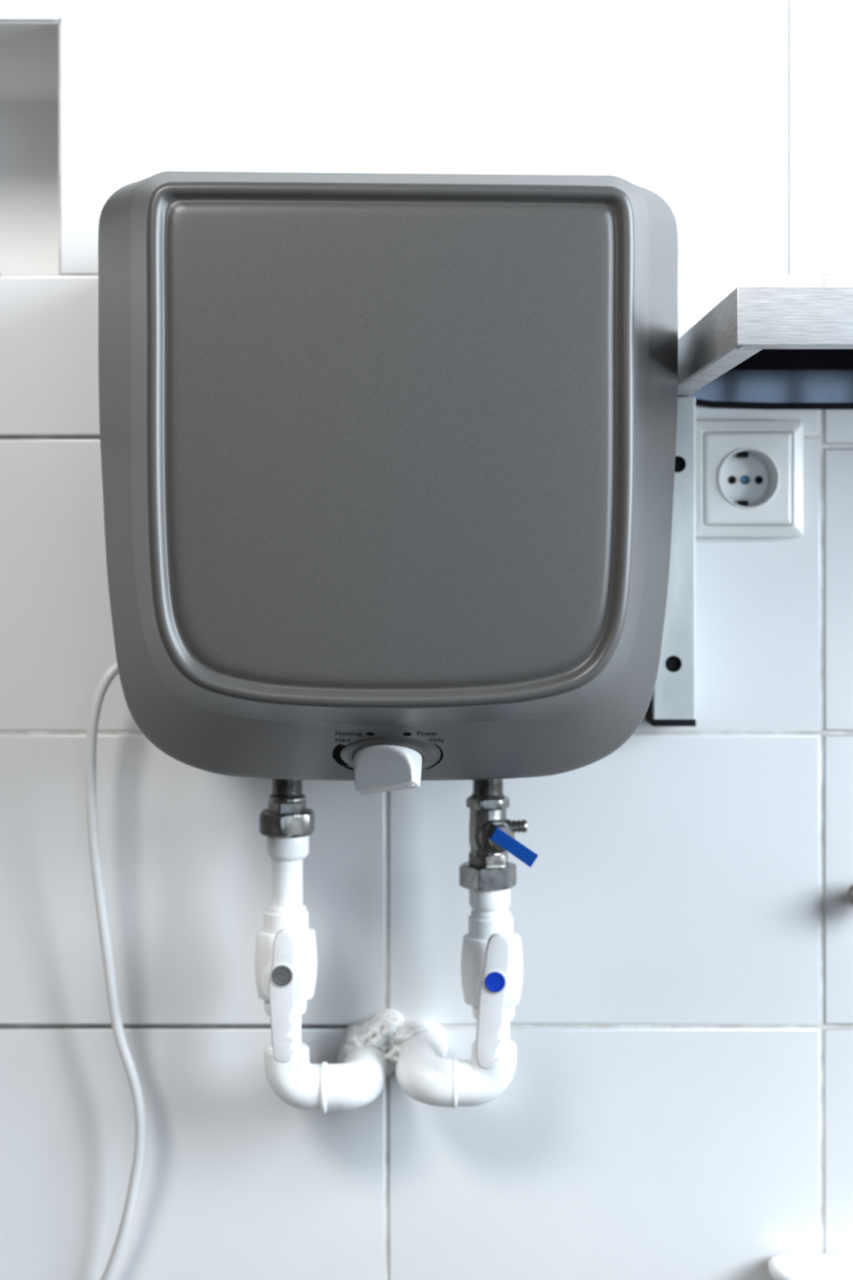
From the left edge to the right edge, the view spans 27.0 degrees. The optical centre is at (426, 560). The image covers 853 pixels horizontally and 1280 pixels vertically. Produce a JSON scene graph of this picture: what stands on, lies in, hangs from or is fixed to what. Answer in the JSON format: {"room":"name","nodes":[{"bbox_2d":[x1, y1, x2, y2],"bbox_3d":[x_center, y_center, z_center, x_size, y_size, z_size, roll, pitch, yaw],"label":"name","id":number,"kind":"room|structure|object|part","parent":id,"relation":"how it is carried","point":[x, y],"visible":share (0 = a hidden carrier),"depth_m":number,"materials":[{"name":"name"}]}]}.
{"room":"bathroom","nodes":[
{"label":"bathroom","id":0,"kind":"room"},
{"bbox_2d":[0,0,852,1279],"bbox_3d":[-0.287,0.100,1.345,3.174,2.700,0.235,0,0,0],"label":"wall","id":1,"kind":"structure","parent":0,"point":[677,1104],"depth_m":1.23,"materials":[{"name":"tile"}]},
{"bbox_2d":[0,0,61,20],"bbox_3d":[-0.563,-0.811,1.226,0.621,0.877,0.003,0,0,0],"label":"trim","id":2,"kind":"structure","parent":1,"relation":"attached to","point":[10,10],"depth_m":1.23,"materials":[{"name":"white tile"}]},
{"bbox_2d":[263,1016,387,1113],"bbox_3d":[-0.066,0.326,1.191,0.080,0.071,0.083,0,0,0],"label":"pipe","id":3,"kind":"object","parent":1,"relation":"attached to","point":[355,1082],"visible":0.89,"depth_m":1.16,"materials":[{"name":"white plastic"}]},
{"bbox_2d":[254,903,317,1062],"bbox_3d":[-0.092,0.273,1.157,0.041,0.094,0.055,0,0,0],"label":"valve","id":4,"kind":"object","parent":3,"relation":"attached to","point":[286,958],"visible":0.96,"depth_m":1.15,"materials":[{"name":"white plastic"}]},
{"bbox_3d":[-0.092,0.278,1.135,0.017,0.085,0.006,0,0,0],"label":"lever","id":5,"kind":"part","parent":4,"relation":"part of","materials":[{"name":"plastic"}]},
{"bbox_3d":[-0.092,0.264,1.131,0.016,0.016,0.001,0,0,0],"label":"cap seat","id":6,"kind":"part","parent":4,"relation":"part of","materials":[{"name":"plastic"}]},
{"bbox_2d":[264,1000,306,1018],"bbox_3d":[-0.092,0.292,1.166,0.028,0.013,0.028,0,0,0],"label":"socket","id":7,"kind":"object","parent":4,"relation":"attached to","point":[300,1007],"depth_m":1.16,"materials":[{"name":"white plastic"}]},
{"bbox_2d":[263,903,308,933],"bbox_3d":[-0.092,0.235,1.166,0.029,0.017,0.029,0,0,0],"label":"socket","id":8,"kind":"object","parent":4,"relation":"attached to","point":[295,920],"depth_m":1.15,"materials":[{"name":"white plastic"}]},
{"bbox_2d":[259,778,314,908],"bbox_3d":[-0.091,0.180,1.166,0.035,0.100,0.038,0,0,0],"label":"fitting","id":9,"kind":"object","parent":4,"relation":"on","point":[286,824],"visible":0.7,"depth_m":1.16,"materials":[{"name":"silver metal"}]},
{"bbox_2d":[263,1041,309,1068],"bbox_3d":[-0.092,0.323,1.166,0.030,0.011,0.030,0,0,0],"label":"socket","id":10,"kind":"object","parent":3,"relation":"attached to","point":[300,1059],"depth_m":1.16,"materials":[{"name":"white plastic"}]},
{"bbox_2d":[335,1008,430,1075],"bbox_3d":[-0.026,0.333,1.210,0.075,0.046,0.037,0,0,0],"label":"plaster patch","id":11,"kind":"object","parent":1,"relation":"attached to","point":[387,1030],"visible":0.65,"depth_m":1.21,"materials":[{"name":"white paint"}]},
{"bbox_2d":[97,171,678,795],"bbox_3d":[-0.023,-0.046,1.071,0.351,0.366,0.312,0,0,0],"label":"water heater","id":12,"kind":"object","parent":1,"relation":"attached to","point":[388,460],"visible":1,"depth_m":0.92,"materials":[{"name":"paint"}]},
{"bbox_2d":[84,661,146,1279],"bbox_3d":[-0.212,0.316,1.204,0.041,0.510,0.044,0,0,-16],"label":"power cord","id":13,"kind":"object","parent":12,"relation":"hanging from","point":[123,1049],"visible":0.91,"depth_m":1.19,"materials":[{"name":"plastic"}]},
{"bbox_2d":[365,732,375,735],"bbox_3d":[-0.032,0.098,1.005,0.006,0.003,0.005,0,0,0],"label":"lamp","id":14,"kind":"object","parent":12,"relation":"attached to","point":[366,733],"depth_m":1.00,"materials":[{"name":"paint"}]},
{"bbox_3d":[-0.022,0.113,1.035,0.057,0.027,0.050,0,0,0],"label":"dial dish","id":15,"kind":"part","parent":12,"relation":"part of","materials":[{"name":"paint"}]},
{"bbox_3d":[-0.022,0.120,1.033,0.040,0.033,0.038,0,0,0],"label":"control knob","id":16,"kind":"part","parent":12,"relation":"part of","materials":[{"name":"plastic"}]},
{"bbox_2d":[402,732,412,736],"bbox_3d":[-0.011,0.098,1.006,0.006,0.003,0.005,0,0,0],"label":"lamp","id":17,"kind":"object","parent":12,"relation":"attached to","point":[404,734],"depth_m":1.01,"materials":[{"name":"paint"}]},
{"bbox_2d":[395,1020,516,1108],"bbox_3d":[0.019,0.326,1.193,0.080,0.066,0.086,0,0,0],"label":"pipe","id":18,"kind":"object","parent":1,"relation":"attached to","point":[424,1073],"visible":0.89,"depth_m":1.16,"materials":[{"name":"white plastic"}]},
{"bbox_2d":[460,909,523,1069],"bbox_3d":[0.043,0.277,1.157,0.041,0.094,0.055,0,0,0],"label":"valve","id":19,"kind":"object","parent":18,"relation":"attached to","point":[491,966],"visible":0.98,"depth_m":1.14,"materials":[{"name":"white plastic"}]},
{"bbox_2d":[459,861,516,914],"bbox_3d":[0.040,0.219,1.166,0.038,0.040,0.035,0,0,0],"label":"fitting","id":20,"kind":"object","parent":19,"relation":"attached to","point":[489,887],"visible":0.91,"depth_m":1.15,"materials":[{"name":"silver metal"}]},
{"bbox_2d":[466,778,537,866],"bbox_3d":[0.048,0.166,1.142,0.043,0.071,0.075,0,0,0],"label":"valve","id":21,"kind":"object","parent":20,"relation":"attached to","point":[491,834],"visible":0.75,"depth_m":1.16,"materials":[{"name":"nickel"},{"name":"blue plastic"}]},
{"bbox_3d":[0.054,0.178,1.108,0.032,0.026,0.003,0,0,8],"label":"lever","id":22,"kind":"part","parent":21,"relation":"part of","materials":[{"name":"blue metal"}]},
{"bbox_2d":[468,909,512,940],"bbox_3d":[0.042,0.238,1.166,0.029,0.017,0.029,0,0,0],"label":"socket","id":23,"kind":"object","parent":19,"relation":"attached to","point":[481,926],"depth_m":1.15,"materials":[{"name":"white plastic"}]},
{"bbox_3d":[0.042,0.281,1.135,0.022,0.086,0.006,0,0,0],"label":"lever","id":24,"kind":"part","parent":19,"relation":"part of","materials":[{"name":"plastic"}]},
{"bbox_2d":[471,1005,514,1023],"bbox_3d":[0.044,0.295,1.166,0.028,0.013,0.028,0,0,0],"label":"socket","id":25,"kind":"object","parent":19,"relation":"attached to","point":[508,1011],"depth_m":1.16,"materials":[{"name":"white plastic"}]},
{"bbox_3d":[0.044,0.268,1.131,0.016,0.016,0.001,0,0,0],"label":"cap seat","id":26,"kind":"part","parent":19,"relation":"part of","materials":[{"name":"plastic"}]},
{"bbox_2d":[471,1038,516,1064],"bbox_3d":[0.044,0.321,1.166,0.030,0.011,0.030,0,0,0],"label":"socket","id":27,"kind":"object","parent":18,"relation":"attached to","point":[506,1053],"depth_m":1.16,"materials":[{"name":"white plastic"}]},
{"bbox_2d":[645,396,696,726],"bbox_3d":[0.165,0.001,1.208,0.030,0.220,0.038,0,0,0],"label":"shelf bracket","id":28,"kind":"object","parent":1,"relation":"attached to","point":[673,702],"visible":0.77,"depth_m":1.19,"materials":[{"name":"silver metal"}]},
{"bbox_2d":[695,420,803,537],"bbox_3d":[0.219,-0.056,1.217,0.077,0.080,0.021,0,0,0],"label":"wall socket","id":29,"kind":"object","parent":1,"relation":"attached to","point":[749,473],"visible":0.98,"depth_m":1.21,"materials":[{"name":"plastic"}]},
{"bbox_3d":[0.219,-0.056,1.215,0.060,0.063,0.018,0,0,0],"label":"plate","id":30,"kind":"part","parent":29,"relation":"part of","materials":[{"name":"plastic"}]},
{"bbox_2d":[677,287,852,409],"bbox_3d":[0.728,-0.121,1.065,1.140,0.036,0.323,0,0,0],"label":"steel shelf","id":31,"kind":"object","parent":1,"relation":"attached to","point":[758,348],"visible":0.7,"depth_m":1.02,"materials":[{"name":"silver metal"}]},
{"bbox_2d":[768,1253,852,1279],"bbox_3d":[0.323,0.547,1.209,0.180,0.140,0.034,0,0,0],"label":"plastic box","id":32,"kind":"object","parent":1,"relation":"attached to","point":[787,1266],"visible":1,"depth_m":1.20,"materials":[{"name":"white plastic"}]},
{"bbox_2d":[850,886,852,906],"bbox_3d":[0.301,0.229,1.214,0.025,0.025,0.029,0,0,0],"label":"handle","id":33,"kind":"object","parent":1,"relation":"attached to","point":[851,891],"visible":1,"depth_m":1.21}
]}

